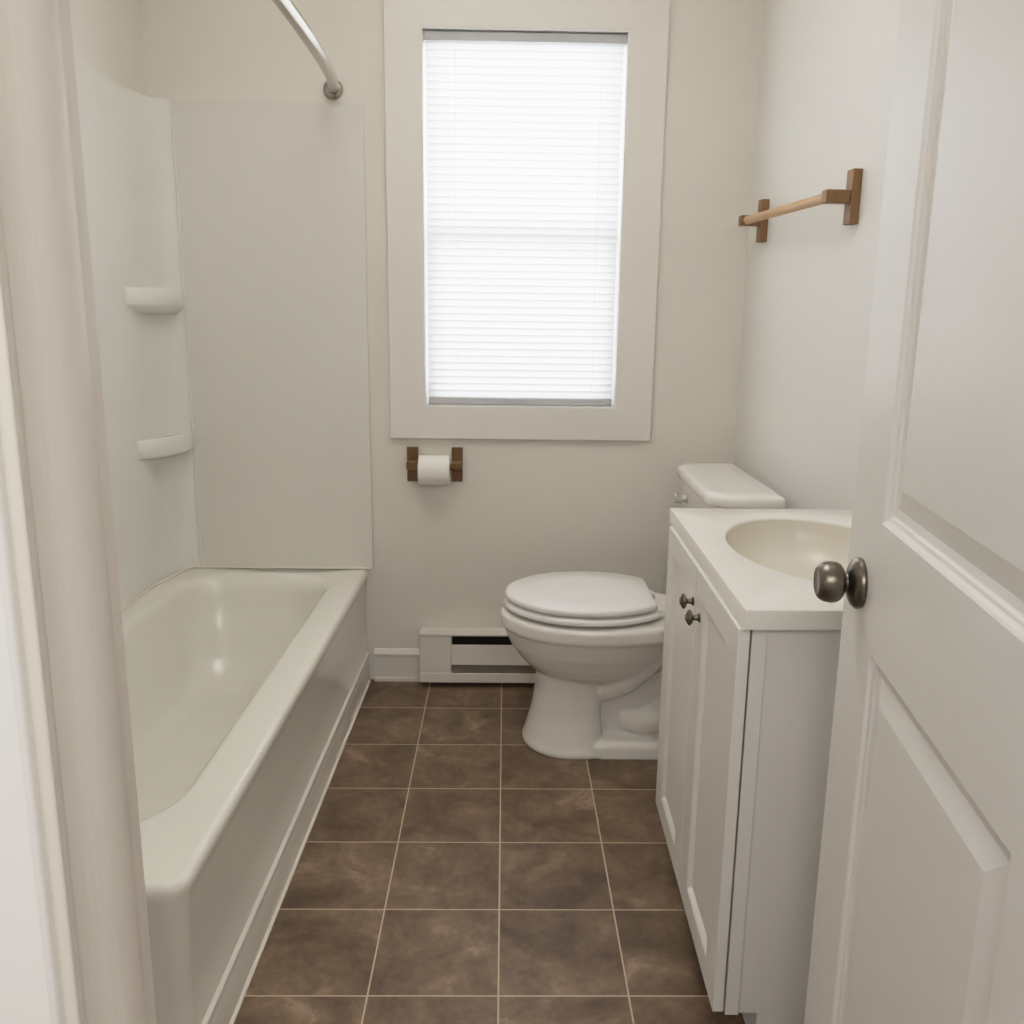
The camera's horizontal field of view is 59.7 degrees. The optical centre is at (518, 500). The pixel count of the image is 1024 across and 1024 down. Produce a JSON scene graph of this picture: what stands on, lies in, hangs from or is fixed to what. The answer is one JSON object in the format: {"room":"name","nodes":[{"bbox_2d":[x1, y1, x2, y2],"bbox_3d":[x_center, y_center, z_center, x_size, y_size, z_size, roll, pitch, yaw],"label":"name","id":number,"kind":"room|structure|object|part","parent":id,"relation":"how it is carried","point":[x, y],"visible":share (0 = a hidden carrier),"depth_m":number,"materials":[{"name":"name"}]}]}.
{"room":"bathroom","nodes":[
{"label":"bathroom","id":0,"kind":"room"},
{"bbox_2d":[69,0,145,94],"bbox_3d":[-1.170,-0.348,1.613,0.100,2.440,2.321,1,12,1],"label":"wall","id":1,"kind":"structure","parent":0,"point":[106,34],"depth_m":2.40,"materials":[{"name":"paint"}]},
{"bbox_2d":[74,61,372,610],"bbox_3d":[-0.798,-0.303,1.979,0.683,1.424,1.630,1,12,-1],"label":"tub surround","id":2,"kind":"object","parent":1,"relation":"attached to","point":[228,238],"visible":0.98,"depth_m":2.71,"materials":[{"name":"plastic"}]},
{"bbox_3d":[-1.076,-0.305,1.974,0.079,1.424,1.632,1,12,1],"label":"panel","id":3,"kind":"part","parent":2,"relation":"part of","materials":[{"name":"plastic"}]},
{"bbox_2d":[124,287,184,314],"bbox_3d":[-1.066,-0.583,2.614,0.068,0.076,0.258,3,13,12],"label":"corner shelf","id":4,"kind":"object","parent":2,"relation":"attached to","point":[137,300],"depth_m":2.58,"materials":[{"name":"plastic"}]},
{"bbox_2d":[136,430,193,463],"bbox_3d":[-1.072,-0.161,2.706,0.068,0.072,0.258,3,13,12],"label":"corner shelf","id":5,"kind":"object","parent":2,"relation":"attached to","point":[152,446],"depth_m":2.68,"materials":[{"name":"plastic"}]},
{"bbox_3d":[-0.747,-0.474,2.772,0.556,1.424,0.010,1,12,-1],"label":"panel","id":6,"kind":"part","parent":2,"relation":"part of","materials":[{"name":"plastic"}]},
{"bbox_2d":[139,0,763,678],"bbox_3d":[-0.118,-0.598,2.831,2.350,2.440,0.140,1,12,-1],"label":"wall","id":7,"kind":"structure","parent":0,"point":[444,555],"depth_m":2.79,"materials":[{"name":"paint"}]},
{"bbox_2d":[272,0,342,99],"bbox_3d":[-0.477,-0.920,1.498,0.161,0.147,2.321,1,12,-1],"label":"shower curtain rod","id":8,"kind":"object","parent":7,"relation":"attached to","point":[332,88],"visible":1,"depth_m":1.81,"materials":[{"name":"silver metal"}]},
{"bbox_2d":[374,648,419,681],"bbox_3d":[-0.408,0.553,2.997,0.154,0.112,0.017,1,12,-1],"label":"baseboard","id":9,"kind":"structure","parent":7,"relation":"attached to","point":[390,664],"depth_m":2.99,"materials":[{"name":"paint"}]},
{"bbox_2d":[406,447,462,481],"bbox_3d":[-0.268,-0.110,2.832,0.177,0.110,0.060,1,12,-1],"label":"toilet paper holder","id":10,"kind":"object","parent":7,"relation":"attached to","point":[456,466],"visible":0.95,"depth_m":2.84,"materials":[{"name":"brown wood"}]},
{"bbox_3d":[-0.339,-0.113,2.824,0.031,0.027,0.046,1,12,-1],"label":"arm","id":11,"kind":"part","parent":10,"relation":"part of","materials":[{"name":"brown wood"}]},
{"bbox_3d":[-0.340,-0.116,2.854,0.035,0.110,0.014,1,12,-1],"label":"wall plate","id":12,"kind":"part","parent":10,"relation":"part of","materials":[{"name":"brown wood"}]},
{"bbox_2d":[418,455,450,484],"bbox_3d":[-0.267,-0.095,2.813,0.097,0.095,0.095,1,12,-1],"label":"toilet paper roll","id":13,"kind":"object","parent":10,"relation":"on","point":[432,469],"visible":0.98,"depth_m":2.77,"materials":[{"name":"paper"}]},
{"bbox_3d":[-0.197,-0.111,2.826,0.031,0.027,0.046,1,12,-1],"label":"arm","id":14,"kind":"part","parent":10,"relation":"part of","materials":[{"name":"brown wood"}]},
{"bbox_3d":[-0.198,-0.115,2.856,0.035,0.110,0.014,1,12,-1],"label":"wall plate","id":15,"kind":"part","parent":10,"relation":"part of","materials":[{"name":"brown wood"}]},
{"bbox_2d":[419,627,535,682],"bbox_3d":[0.088,0.516,2.971,0.830,0.170,0.065,1,12,-1],"label":"baseboard heater","id":16,"kind":"object","parent":7,"relation":"attached to","point":[447,654],"visible":0.46,"depth_m":2.94,"materials":[{"name":"metal"}]},
{"bbox_3d":[0.141,0.512,2.941,0.726,0.069,0.008,1,12,-1],"label":"panel","id":17,"kind":"part","parent":16,"relation":"part of","materials":[{"name":"metal"}]},
{"bbox_2d":[383,0,669,440],"bbox_3d":[0.013,-0.848,2.764,0.825,1.310,0.148,1,12,-1],"label":"window","id":18,"kind":"structure","parent":7,"relation":"in","point":[645,23],"depth_m":2.69,"materials":[{"name":"paint"}]},
{"bbox_3d":[0.006,-0.580,2.849,0.596,0.540,0.028,1,12,-1],"label":"sash","id":19,"kind":"part","parent":18,"relation":"part of","materials":[{"name":"plastic"}]},
{"bbox_2d":[424,31,625,405],"bbox_3d":[0.011,-0.835,2.731,0.590,1.085,0.046,1,12,-1],"label":"window blind","id":20,"kind":"object","parent":18,"relation":"attached to","point":[523,129],"visible":1,"depth_m":2.73,"materials":[{"name":"white plastic"}]},
{"bbox_3d":[-0.193,-0.837,2.732,0.002,1.040,0.002,1,12,-1],"label":"ladder cord","id":21,"kind":"part","parent":20,"relation":"part of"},
{"bbox_3d":[0.004,-0.316,2.844,0.582,0.022,0.026,1,12,-1],"label":"rail","id":22,"kind":"part","parent":20,"relation":"part of","materials":[{"name":"white plastic"}]},
{"bbox_3d":[0.237,-0.833,2.739,0.002,1.040,0.002,1,12,-1],"label":"ladder cord","id":23,"kind":"part","parent":20,"relation":"part of","materials":[{"name":"white fabric"}]},
{"bbox_2d":[234,679,744,1023],"bbox_3d":[-0.033,1.017,1.290,3.500,0.060,3.840,1,12,-1],"label":"floor","id":24,"kind":"structure","parent":0,"point":[450,869],"depth_m":1.94,"materials":[{"name":"brown tile"}]},
{"bbox_2d":[121,568,370,1023],"bbox_3d":[-0.816,0.588,2.163,0.666,0.392,1.646,1,12,-1],"label":"bathtub","id":25,"kind":"object","parent":24,"relation":"on","point":[247,687],"visible":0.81,"depth_m":2.15,"materials":[{"name":"ceramic"}]},
{"bbox_2d":[501,462,785,759],"bbox_3d":[0.308,0.313,2.580,0.720,0.780,0.530,1,12,-1],"label":"toilet","id":26,"kind":"object","parent":24,"relation":"on","point":[593,641],"visible":0.68,"depth_m":2.48,"materials":[{"name":"ceramic"}]},
{"bbox_3d":[0.168,0.264,2.542,0.414,0.021,0.374,1,12,-1],"label":"lid","id":27,"kind":"part","parent":26,"relation":"part of","materials":[{"name":"plastic"}]},
{"bbox_3d":[0.170,0.288,2.547,0.425,0.019,0.384,1,12,-1],"label":"seat","id":28,"kind":"part","parent":26,"relation":"part of","materials":[{"name":"plastic"}]},
{"bbox_3d":[0.300,0.503,2.596,0.710,0.402,0.397,1,12,-1],"label":"bowl","id":29,"kind":"part","parent":26,"relation":"part of","materials":[{"name":"ceramic"}]},
{"bbox_3d":[0.477,-0.006,2.636,0.040,0.032,0.032,1,12,-1],"label":"flush handle","id":30,"kind":"part","parent":26,"relation":"part of","materials":[{"name":"silver metal"}]},
{"bbox_3d":[0.578,0.137,2.546,0.168,0.341,0.494,1,12,-1],"label":"tank","id":31,"kind":"part","parent":26,"relation":"part of","materials":[{"name":"ceramic"}]},
{"bbox_3d":[0.576,-0.048,2.506,0.194,0.036,0.530,1,12,-1],"label":"tank lid","id":32,"kind":"part","parent":26,"relation":"part of","materials":[{"name":"ceramic"}]},
{"bbox_2d":[656,526,840,1023],"bbox_3d":[0.514,0.502,1.746,0.427,0.768,0.648,1,12,0],"label":"vanity cabinet","id":33,"kind":"object","parent":24,"relation":"on","point":[745,725],"visible":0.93,"depth_m":1.46,"materials":[{"name":"white wood"}]},
{"bbox_3d":[0.338,0.421,1.896,0.018,0.676,0.322,1,12,0],"label":"door","id":34,"kind":"part","parent":33,"relation":"part of","materials":[{"name":"white wood"}]},
{"bbox_3d":[0.318,0.192,1.699,0.026,0.030,0.030,1,12,0],"label":"knob","id":35,"kind":"part","parent":33,"relation":"part of","materials":[{"name":"brown metal"}]},
{"bbox_3d":[0.318,0.215,1.638,0.026,0.030,0.030,1,12,0],"label":"knob","id":36,"kind":"part","parent":33,"relation":"part of","materials":[{"name":"brown metal"}]},
{"bbox_3d":[0.337,0.490,1.577,0.018,0.676,0.322,1,12,0],"label":"door","id":37,"kind":"part","parent":33,"relation":"part of","materials":[{"name":"white wood"}]},
{"bbox_2d":[669,508,852,629],"bbox_3d":[0.570,0.151,1.684,0.477,0.121,0.692,1,12,-1],"label":"countertop","id":38,"kind":"structure","parent":33,"relation":"on","point":[762,563],"depth_m":1.83,"materials":[{"name":"stone"}]},
{"bbox_2d":[726,520,850,579],"bbox_3d":[0.569,0.150,1.704,0.336,0.115,0.480,1,12,-1],"label":"basin","id":39,"kind":"object","parent":38,"relation":"in","point":[766,549],"depth_m":1.89,"materials":[{"name":"ceramic"}]},
{"bbox_3d":[0.538,0.567,1.445,0.377,0.768,0.014,1,12,0],"label":"panel","id":40,"kind":"part","parent":33,"relation":"part of","materials":[{"name":"white wood"}]},
{"bbox_2d":[734,0,900,509],"bbox_3d":[0.840,-0.328,1.647,0.100,2.440,2.328,0,12,-5],"label":"wall","id":41,"kind":"structure","parent":0,"point":[827,67],"depth_m":2.24,"materials":[{"name":"paint"}]},
{"bbox_2d":[738,168,862,242],"bbox_3d":[0.697,-0.742,2.284,0.078,0.118,0.620,0,12,-5],"label":"towel bar","id":42,"kind":"object","parent":41,"relation":"attached to","point":[850,196],"visible":1,"depth_m":2.03,"materials":[{"name":"brown wood"}]},
{"bbox_3d":[0.663,-0.804,2.568,0.056,0.029,0.030,0,12,-5],"label":"arm","id":43,"kind":"part","parent":42,"relation":"part of","materials":[{"name":"brown wood"}]},
{"bbox_3d":[0.702,-0.804,2.572,0.021,0.118,0.035,0,12,-5],"label":"wall plate","id":44,"kind":"part","parent":42,"relation":"part of","materials":[{"name":"brown wood"}]},
{"bbox_3d":[0.710,-0.679,1.999,0.056,0.029,0.030,0,12,-5],"label":"arm","id":45,"kind":"part","parent":42,"relation":"part of","materials":[{"name":"brown wood"}]},
{"bbox_3d":[0.749,-0.680,2.002,0.021,0.118,0.035,0,12,-5],"label":"wall plate","id":46,"kind":"part","parent":42,"relation":"part of","materials":[{"name":"brown wood"}]},
{"bbox_3d":[-0.008,-0.081,0.459,3.200,2.440,0.085,1,12,-1],"label":"wall","id":47,"kind":"structure","parent":0,"visible":0},
{"bbox_2d":[0,0,156,1023],"bbox_3d":[0.070,0.068,0.484,0.790,2.140,0.102,1,12,-1],"label":"door frame","id":48,"kind":"structure","parent":47,"relation":"attached to","point":[75,941],"depth_m":0.45,"materials":[{"name":"paint"}]},
{"bbox_3d":[0.071,0.077,0.442,0.790,2.140,0.016,1,12,-1],"label":"casing","id":49,"kind":"part","parent":48,"relation":"part of","materials":[{"name":"paint"}]},
{"bbox_2d":[804,0,1023,1023],"bbox_3d":[0.380,0.047,0.826,0.087,2.020,0.625,2,12,6],"label":"door","id":50,"kind":"structure","parent":47,"relation":"in","point":[919,913],"depth_m":0.84,"materials":[{"name":"paint"}]},
{"bbox_3d":[0.389,0.100,1.087,0.052,0.064,0.064,2,12,6],"label":"knob","id":51,"kind":"part","parent":50,"relation":"part of","materials":[{"name":"grey metal"}]}
]}

